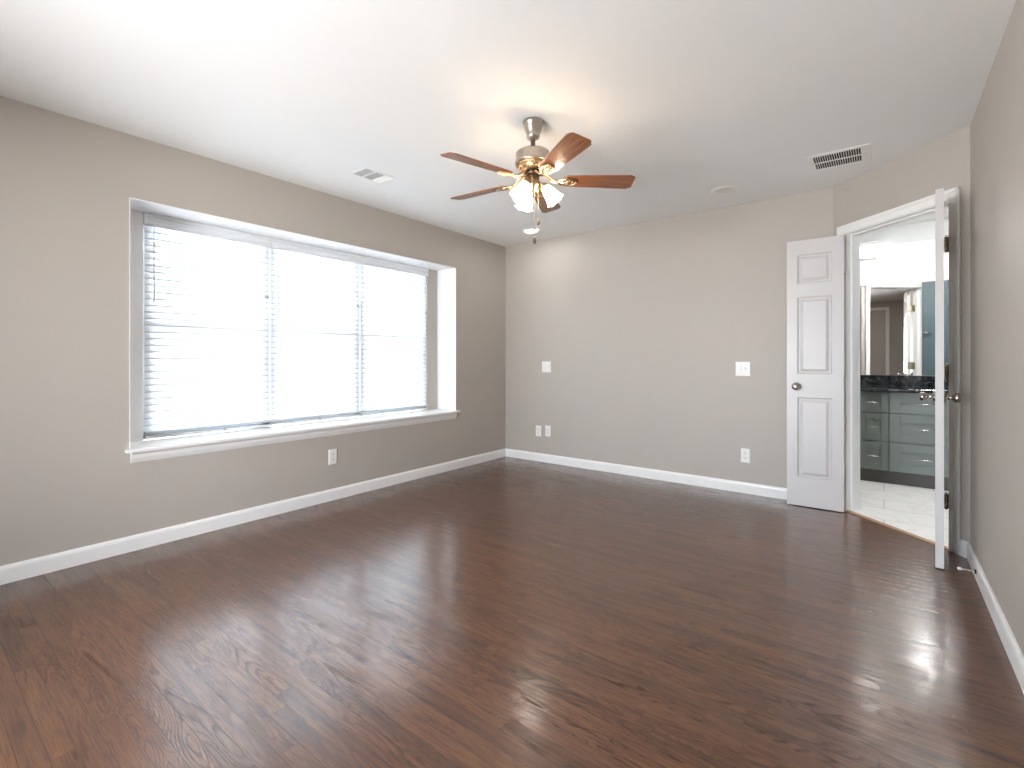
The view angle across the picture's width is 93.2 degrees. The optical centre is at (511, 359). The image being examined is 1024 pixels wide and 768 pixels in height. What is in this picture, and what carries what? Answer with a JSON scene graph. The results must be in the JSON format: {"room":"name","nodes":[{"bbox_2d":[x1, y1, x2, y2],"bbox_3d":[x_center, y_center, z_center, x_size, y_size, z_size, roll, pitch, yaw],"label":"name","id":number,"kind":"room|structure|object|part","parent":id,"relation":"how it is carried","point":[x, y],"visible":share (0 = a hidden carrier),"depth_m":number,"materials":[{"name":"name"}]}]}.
{"room":"empty bedroom","nodes":[
{"label":"empty bedroom","id":0,"kind":"room"},
{"bbox_2d":[0,96,505,565],"bbox_3d":[-2.038,-0.100,3.420,0.400,2.440,6.140,0,0,38],"label":"wall","id":1,"kind":"structure","parent":0,"point":[68,480],"depth_m":2.78,"materials":[{"name":"beige paint"}]},
{"bbox_2d":[0,448,505,584],"bbox_3d":[-1.907,1.075,3.251,0.014,0.090,6.030,0,0,38],"label":"baseboard","id":2,"kind":"structure","parent":1,"relation":"attached to","point":[9,573],"depth_m":3.13,"materials":[{"name":"white paint"}]},
{"bbox_2d":[143,213,421,439],"bbox_3d":[-1.681,-0.216,4.114,0.060,1.472,2.435,0,0,38],"label":"window","id":3,"kind":"structure","parent":1,"relation":"in","point":[143,213],"depth_m":3.79,"materials":[{"name":"white plastic"}]},
{"bbox_2d":[143,212,271,438],"bbox_3d":[-2.119,-0.216,3.427,0.074,1.462,0.810,0,0,38],"label":"window blind","id":4,"kind":"object","parent":3,"relation":"attached to","point":[206,287],"visible":0.98,"depth_m":3.38,"materials":[{"name":"white plastic"}]},
{"bbox_3d":[-2.126,0.501,3.433,0.051,0.028,0.798,0,0,38],"label":"rail","id":5,"kind":"part","parent":4,"relation":"part of","materials":[{"name":"white plastic"}]},
{"bbox_2d":[269,237,361,425],"bbox_3d":[-1.624,-0.218,4.071,0.074,1.457,0.810,0,0,38],"label":"window blind","id":6,"kind":"object","parent":3,"relation":"attached to","point":[315,306],"visible":0.98,"depth_m":4.04,"materials":[{"name":"white plastic"}]},
{"bbox_3d":[-1.808,-0.188,3.848,0.028,1.355,0.001,0,0,38],"label":"ladder cord","id":7,"kind":"part","parent":6,"relation":"part of","materials":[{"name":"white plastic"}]},
{"bbox_3d":[-1.632,0.501,4.077,0.051,0.018,0.798,0,0,38],"label":"rail","id":8,"kind":"part","parent":6,"relation":"part of","materials":[{"name":"white plastic"}]},
{"bbox_2d":[360,255,428,415],"bbox_3d":[-1.129,-0.218,4.714,0.074,1.457,0.810,0,0,38],"label":"window blind","id":9,"kind":"object","parent":3,"relation":"attached to","point":[393,298],"visible":0.98,"depth_m":4.68,"materials":[{"name":"white plastic"}]},
{"bbox_3d":[-1.137,0.501,4.720,0.051,0.018,0.798,0,0,38],"label":"rail","id":10,"kind":"part","parent":9,"relation":"part of","materials":[{"name":"white plastic"}]},
{"bbox_3d":[-0.886,-0.685,4.989,0.004,0.360,0.018,0,0,38],"label":"lift cord","id":11,"kind":"part","parent":9,"relation":"part of","materials":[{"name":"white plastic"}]},
{"bbox_2d":[129,197,455,448],"bbox_3d":[-1.515,-0.216,3.993,0.271,1.472,2.725,0,0,38],"label":"trim","id":12,"kind":"structure","parent":1,"relation":"attached to","point":[446,275],"depth_m":3.46,"materials":[{"name":"white paint"}]},
{"bbox_2d":[125,409,459,462],"bbox_3d":[-1.513,0.530,3.992,0.355,0.020,2.769,0,0,38],"label":"trim","id":13,"kind":"structure","parent":1,"relation":"attached to","point":[198,439],"depth_m":3.55,"materials":[{"name":"white paint"}]},
{"bbox_2d":[329,449,336,464],"bbox_3d":[-1.433,0.773,3.871,0.009,0.118,0.071,0,0,38],"label":"wall outlet","id":14,"kind":"object","parent":1,"relation":"attached to","point":[333,452],"visible":1,"depth_m":3.87,"materials":[{"name":"white plastic"}]},
{"bbox_2d":[0,0,1015,246],"bbox_3d":[0.725,-1.360,2.256,5.400,0.080,7.660,0,0,38],"label":"ceiling","id":15,"kind":"structure","parent":0,"point":[688,99],"depth_m":2.34,"materials":[{"name":"white paint"}]},
{"bbox_2d":[349,167,396,184],"bbox_3d":[-0.992,-1.316,3.468,0.196,0.007,0.270,0,0,38],"label":"ceiling vent","id":16,"kind":"object","parent":15,"relation":"in","point":[369,174],"visible":1,"depth_m":3.46,"materials":[{"name":"white metal"}]},
{"bbox_2d":[523,229,538,233],"bbox_3d":[0.195,-1.316,4.952,0.170,0.007,0.170,0,0,38],"label":"recessed light","id":17,"kind":"object","parent":15,"relation":"in","point":[529,231],"visible":0.98,"depth_m":4.95,"materials":[{"name":"white paint"}]},
{"bbox_2d":[440,117,635,243],"bbox_3d":[0.086,-0.985,2.695,1.063,0.671,1.093,0,0,38],"label":"ceiling fan","id":18,"kind":"object","parent":15,"relation":"hanging from","point":[533,161],"visible":1,"depth_m":2.64,"materials":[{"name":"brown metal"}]},
{"bbox_3d":[-0.170,-0.995,2.455,0.392,0.034,0.126,0,0,-38],"label":"fan blade","id":19,"kind":"part","parent":18,"relation":"part of","materials":[{"name":"brown wood"}]},
{"bbox_3d":[-0.189,-0.995,2.885,0.392,0.034,0.126,0,0,34],"label":"fan blade","id":20,"kind":"part","parent":18,"relation":"part of","materials":[{"name":"brown wood"}]},
{"bbox_3d":[0.049,-0.907,2.597,0.097,0.125,0.120,0,0,38],"label":"lamp shade","id":21,"kind":"part","parent":18,"relation":"part of","materials":[{"name":"white glass"}]},
{"bbox_3d":[0.080,-0.907,2.791,0.112,0.125,0.103,0,0,38],"label":"lamp shade","id":22,"kind":"part","parent":18,"relation":"part of","materials":[{"name":"white glass"}]},
{"bbox_3d":[0.214,-0.995,3.036,0.126,0.034,0.392,0,0,16],"label":"fan blade","id":23,"kind":"part","parent":18,"relation":"part of","materials":[{"name":"brown wood"}]},
{"bbox_3d":[0.230,-0.907,2.674,0.112,0.125,0.102,0,0,38],"label":"lamp shade","id":24,"kind":"part","parent":18,"relation":"part of","materials":[{"name":"white glass"}]},
{"bbox_3d":[0.244,-0.995,2.340,0.126,0.034,0.392,0,0,-20],"label":"fan blade","id":25,"kind":"part","parent":18,"relation":"part of","materials":[{"name":"brown wood"}]},
{"bbox_3d":[0.482,-0.995,2.699,0.392,0.034,0.126,0,0,-2],"label":"fan blade","id":26,"kind":"part","parent":18,"relation":"part of","materials":[{"name":"brown wood"}]},
{"bbox_2d":[711,186,737,194],"bbox_3d":[1.648,-1.316,3.760,0.190,0.007,0.190,0,0,38],"label":"smoke detector","id":27,"kind":"object","parent":15,"relation":"in","point":[722,190],"visible":1,"depth_m":3.75,"materials":[{"name":"white paint"}]},
{"bbox_2d":[807,143,871,171],"bbox_3d":[2.143,-1.316,3.165,0.330,0.006,0.300,0,0,38],"label":"ceiling vent","id":28,"kind":"object","parent":15,"relation":"in","point":[861,153],"visible":1,"depth_m":3.15,"materials":[{"name":"white metal"}]},
{"bbox_2d":[0,456,1023,767],"bbox_3d":[0.725,1.133,2.256,5.400,0.034,7.660,0,0,38],"label":"floor","id":29,"kind":"structure","parent":0,"point":[503,612],"depth_m":1.94,"materials":[{"name":"brown wood"}]},
{"bbox_2d":[860,391,948,490],"bbox_3d":[3.098,0.703,4.891,2.150,0.826,0.582,0,0,38],"label":"vanity cabinet","id":30,"kind":"object","parent":29,"relation":"on","point":[897,429],"visible":0.45,"depth_m":4.30,"materials":[{"name":"grey paint"}]},
{"bbox_3d":[3.302,0.869,4.424,0.217,0.258,0.020,0,0,38],"label":"drawer","id":31,"kind":"part","parent":30,"relation":"part of","materials":[{"name":"grey paint"}]},
{"bbox_3d":[3.302,0.606,4.424,0.217,0.253,0.020,0,0,38],"label":"drawer","id":32,"kind":"part","parent":30,"relation":"part of","materials":[{"name":"grey paint"}]},
{"bbox_3d":[3.302,0.383,4.424,0.217,0.179,0.020,0,0,38],"label":"drawer","id":33,"kind":"part","parent":30,"relation":"part of","materials":[{"name":"grey paint"}]},
{"bbox_2d":[860,375,948,393],"bbox_3d":[3.114,0.220,4.888,2.180,0.136,0.570,0,0,38],"label":"countertop","id":34,"kind":"structure","parent":30,"relation":"on","point":[872,383],"depth_m":4.64,"materials":[{"name":"black stone"}]},
{"bbox_3d":[3.596,0.869,4.198,0.505,0.258,0.020,0,0,38],"label":"drawer","id":35,"kind":"part","parent":30,"relation":"part of","materials":[{"name":"grey paint"}]},
{"bbox_3d":[3.596,0.606,4.198,0.505,0.253,0.020,0,0,38],"label":"drawer","id":36,"kind":"part","parent":30,"relation":"part of","materials":[{"name":"grey paint"}]},
{"bbox_3d":[3.596,0.383,4.198,0.505,0.179,0.020,0,0,38],"label":"drawer","id":37,"kind":"part","parent":30,"relation":"part of","materials":[{"name":"grey paint"}]},
{"bbox_2d":[506,187,832,487],"bbox_3d":[1.242,-0.100,4.702,3.239,2.440,0.110,0,0,38],"label":"wall","id":38,"kind":"structure","parent":0,"point":[643,328],"depth_m":4.52,"materials":[{"name":"beige paint"}]},
{"bbox_2d":[536,425,540,435],"bbox_3d":[0.291,0.785,5.358,0.071,0.118,0.009,0,0,38],"label":"wall outlet","id":39,"kind":"object","parent":38,"relation":"attached to","point":[538,428],"visible":1,"depth_m":5.36,"materials":[{"name":"white plastic"}]},
{"bbox_2d":[542,361,550,371],"bbox_3d":[0.373,0.075,5.293,0.117,0.118,0.012,0,0,38],"label":"light switch","id":40,"kind":"object","parent":38,"relation":"attached to","point":[546,365],"visible":1,"depth_m":5.29,"materials":[{"name":"white plastic"}]},
{"bbox_2d":[545,425,550,436],"bbox_3d":[0.390,0.775,5.282,0.071,0.118,0.009,0,0,38],"label":"wall outlet","id":41,"kind":"object","parent":38,"relation":"attached to","point":[547,428],"visible":1,"depth_m":5.28,"materials":[{"name":"white plastic"}]},
{"bbox_2d":[506,448,786,499],"bbox_3d":[1.190,1.075,4.664,3.175,0.090,0.014,0,0,38],"label":"baseboard","id":42,"kind":"structure","parent":38,"relation":"attached to","point":[709,482],"depth_m":4.51,"materials":[{"name":"white paint"}]},
{"bbox_2d":[736,362,749,375],"bbox_3d":[1.944,0.075,4.080,0.117,0.118,0.022,0,0,38],"label":"light switch","id":43,"kind":"object","parent":38,"relation":"attached to","point":[742,368],"visible":1,"depth_m":4.08,"materials":[{"name":"white plastic"}]},
{"bbox_2d":[741,448,749,462],"bbox_3d":[1.964,0.804,4.072,0.071,0.118,0.009,0,0,38],"label":"wall outlet","id":44,"kind":"object","parent":38,"relation":"attached to","point":[745,453],"visible":1,"depth_m":4.07,"materials":[{"name":"white plastic"}]},
{"bbox_2d":[833,126,969,542],"bbox_3d":[2.578,-0.100,3.196,0.110,2.440,1.029,0,0,-7],"label":"wall","id":45,"kind":"structure","parent":0,"point":[944,163],"depth_m":2.89,"materials":[{"name":"beige paint"}]},
{"bbox_2d":[787,235,845,511],"bbox_3d":[2.295,0.100,3.659,0.376,2.029,0.175,0,0,37],"label":"door","id":46,"kind":"structure","parent":45,"relation":"in","point":[816,268],"depth_m":3.64,"materials":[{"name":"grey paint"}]},
{"bbox_3d":[2.164,0.203,3.691,0.062,0.062,0.070,0,0,37],"label":"knob","id":47,"kind":"part","parent":46,"relation":"part of","materials":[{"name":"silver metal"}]},
{"bbox_2d":[845,201,948,510],"bbox_3d":[2.576,0.086,3.221,0.116,2.068,0.781,0,0,-7],"label":"trim","id":48,"kind":"structure","parent":45,"relation":"attached to","point":[852,239],"depth_m":3.58,"materials":[{"name":"white paint"}]},
{"bbox_2d":[846,510,948,549],"bbox_3d":[2.535,1.117,3.216,0.038,0.007,0.745,0,0,-7],"label":"trim","id":49,"kind":"structure","parent":45,"relation":"attached to","point":[849,511],"depth_m":3.20,"materials":[{"name":"brown wood"}]},
{"bbox_2d":[837,186,960,554],"bbox_3d":[2.512,0.061,3.212,0.017,2.118,0.881,0,0,-7],"label":"trim","id":50,"kind":"structure","parent":45,"relation":"attached to","point":[953,195],"depth_m":2.81,"materials":[{"name":"white paint"}]},
{"bbox_2d":[919,188,960,568],"bbox_3d":[2.412,0.100,2.731,0.175,2.029,0.376,0,0,41],"label":"door","id":51,"kind":"structure","parent":45,"relation":"in","point":[939,397],"depth_m":2.59,"materials":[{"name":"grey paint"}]},
{"bbox_3d":[2.291,0.203,2.672,0.070,0.062,0.062,0,0,41],"label":"knob","id":52,"kind":"part","parent":51,"relation":"part of","materials":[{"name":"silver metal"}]},
{"bbox_3d":[2.288,0.203,2.590,0.023,0.060,0.001,0,0,41],"label":"latch plate","id":53,"kind":"part","parent":51,"relation":"part of","materials":[{"name":"white metal"}]},
{"bbox_3d":[2.370,0.203,2.603,0.070,0.062,0.062,0,0,41],"label":"knob","id":54,"kind":"part","parent":51,"relation":"part of","materials":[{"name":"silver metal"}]},
{"bbox_2d":[947,237,948,508],"bbox_3d":[2.575,0.075,2.846,0.042,1.598,0.002,0,0,-7],"label":"door hinges","id":55,"kind":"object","parent":45,"relation":"attached to","point":[948,237],"depth_m":2.84,"materials":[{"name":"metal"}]},
{"bbox_2d":[959,540,968,557],"bbox_3d":[2.573,1.075,2.756,0.014,0.090,0.040,0,0,-7],"label":"baseboard","id":56,"kind":"structure","parent":45,"relation":"attached to","point":[962,544],"depth_m":2.75,"materials":[{"name":"white paint"}]},
{"bbox_2d":[860,239,948,386],"bbox_3d":[3.449,-0.100,5.061,4.500,2.440,0.110,0,0,38],"label":"wall","id":57,"kind":"structure","parent":0,"point":[914,261],"depth_m":4.72,"materials":[{"name":"white paint"}]},
{"bbox_2d":[860,241,879,259],"bbox_3d":[3.376,-1.095,4.982,0.650,0.150,0.104,0,0,38],"label":"vanity light","id":58,"kind":"object","parent":57,"relation":"attached to","point":[868,250],"visible":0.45,"depth_m":4.81,"materials":[{"name":"white paint"}]},
{"bbox_3d":[3.398,-1.083,5.012,0.620,0.125,0.029,0,0,38],"label":"plate","id":59,"kind":"part","parent":58,"relation":"part of","materials":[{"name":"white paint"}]},
{"bbox_2d":[860,279,948,375],"bbox_3d":[3.285,-0.302,5.111,2.120,0.900,0.008,0,0,38],"label":"wall mirror","id":60,"kind":"object","parent":57,"relation":"attached to","point":[897,320],"visible":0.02,"depth_m":4.72,"materials":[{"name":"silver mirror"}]},
{"bbox_3d":[3.285,-0.749,5.111,2.120,0.006,0.008,0,0,38],"label":"mirror clip rail","id":61,"kind":"part","parent":60,"relation":"part of","materials":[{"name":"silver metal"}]},
{"bbox_2d":[860,375,948,387],"bbox_3d":[3.282,0.205,5.106,2.180,0.106,0.020,0,0,38],"label":"backsplash","id":62,"kind":"structure","parent":57,"relation":"attached to","point":[866,380],"depth_m":4.71,"materials":[{"name":"black stone"}]},
{"bbox_2d":[860,218,948,244],"bbox_3d":[3.412,-1.231,5.013,4.500,0.178,0.012,0,0,38],"label":"ceiling","id":63,"kind":"structure","parent":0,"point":[918,231],"depth_m":4.70,"materials":[{"name":"white paint"}]},
{"bbox_2d":[970,0,1023,655],"bbox_3d":[1.031,-0.100,0.620,0.110,2.440,5.440,0,0,38],"label":"wall","id":64,"kind":"structure","parent":0,"point":[997,124],"depth_m":2.02,"materials":[{"name":"beige paint"}]},
{"bbox_2d":[957,567,976,573],"bbox_3d":[2.329,1.075,2.479,0.071,0.022,0.022,0,0,38],"label":"door stop","id":65,"kind":"object","parent":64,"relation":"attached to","point":[958,568],"visible":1,"depth_m":2.48,"materials":[{"name":"grey metal"}]},
{"bbox_2d":[967,543,1023,693],"bbox_3d":[0.950,1.075,0.616,0.014,0.090,5.334,0,0,38],"label":"baseboard","id":66,"kind":"structure","parent":64,"relation":"attached to","point":[1014,653],"depth_m":1.98,"materials":[{"name":"white paint"}]}
]}

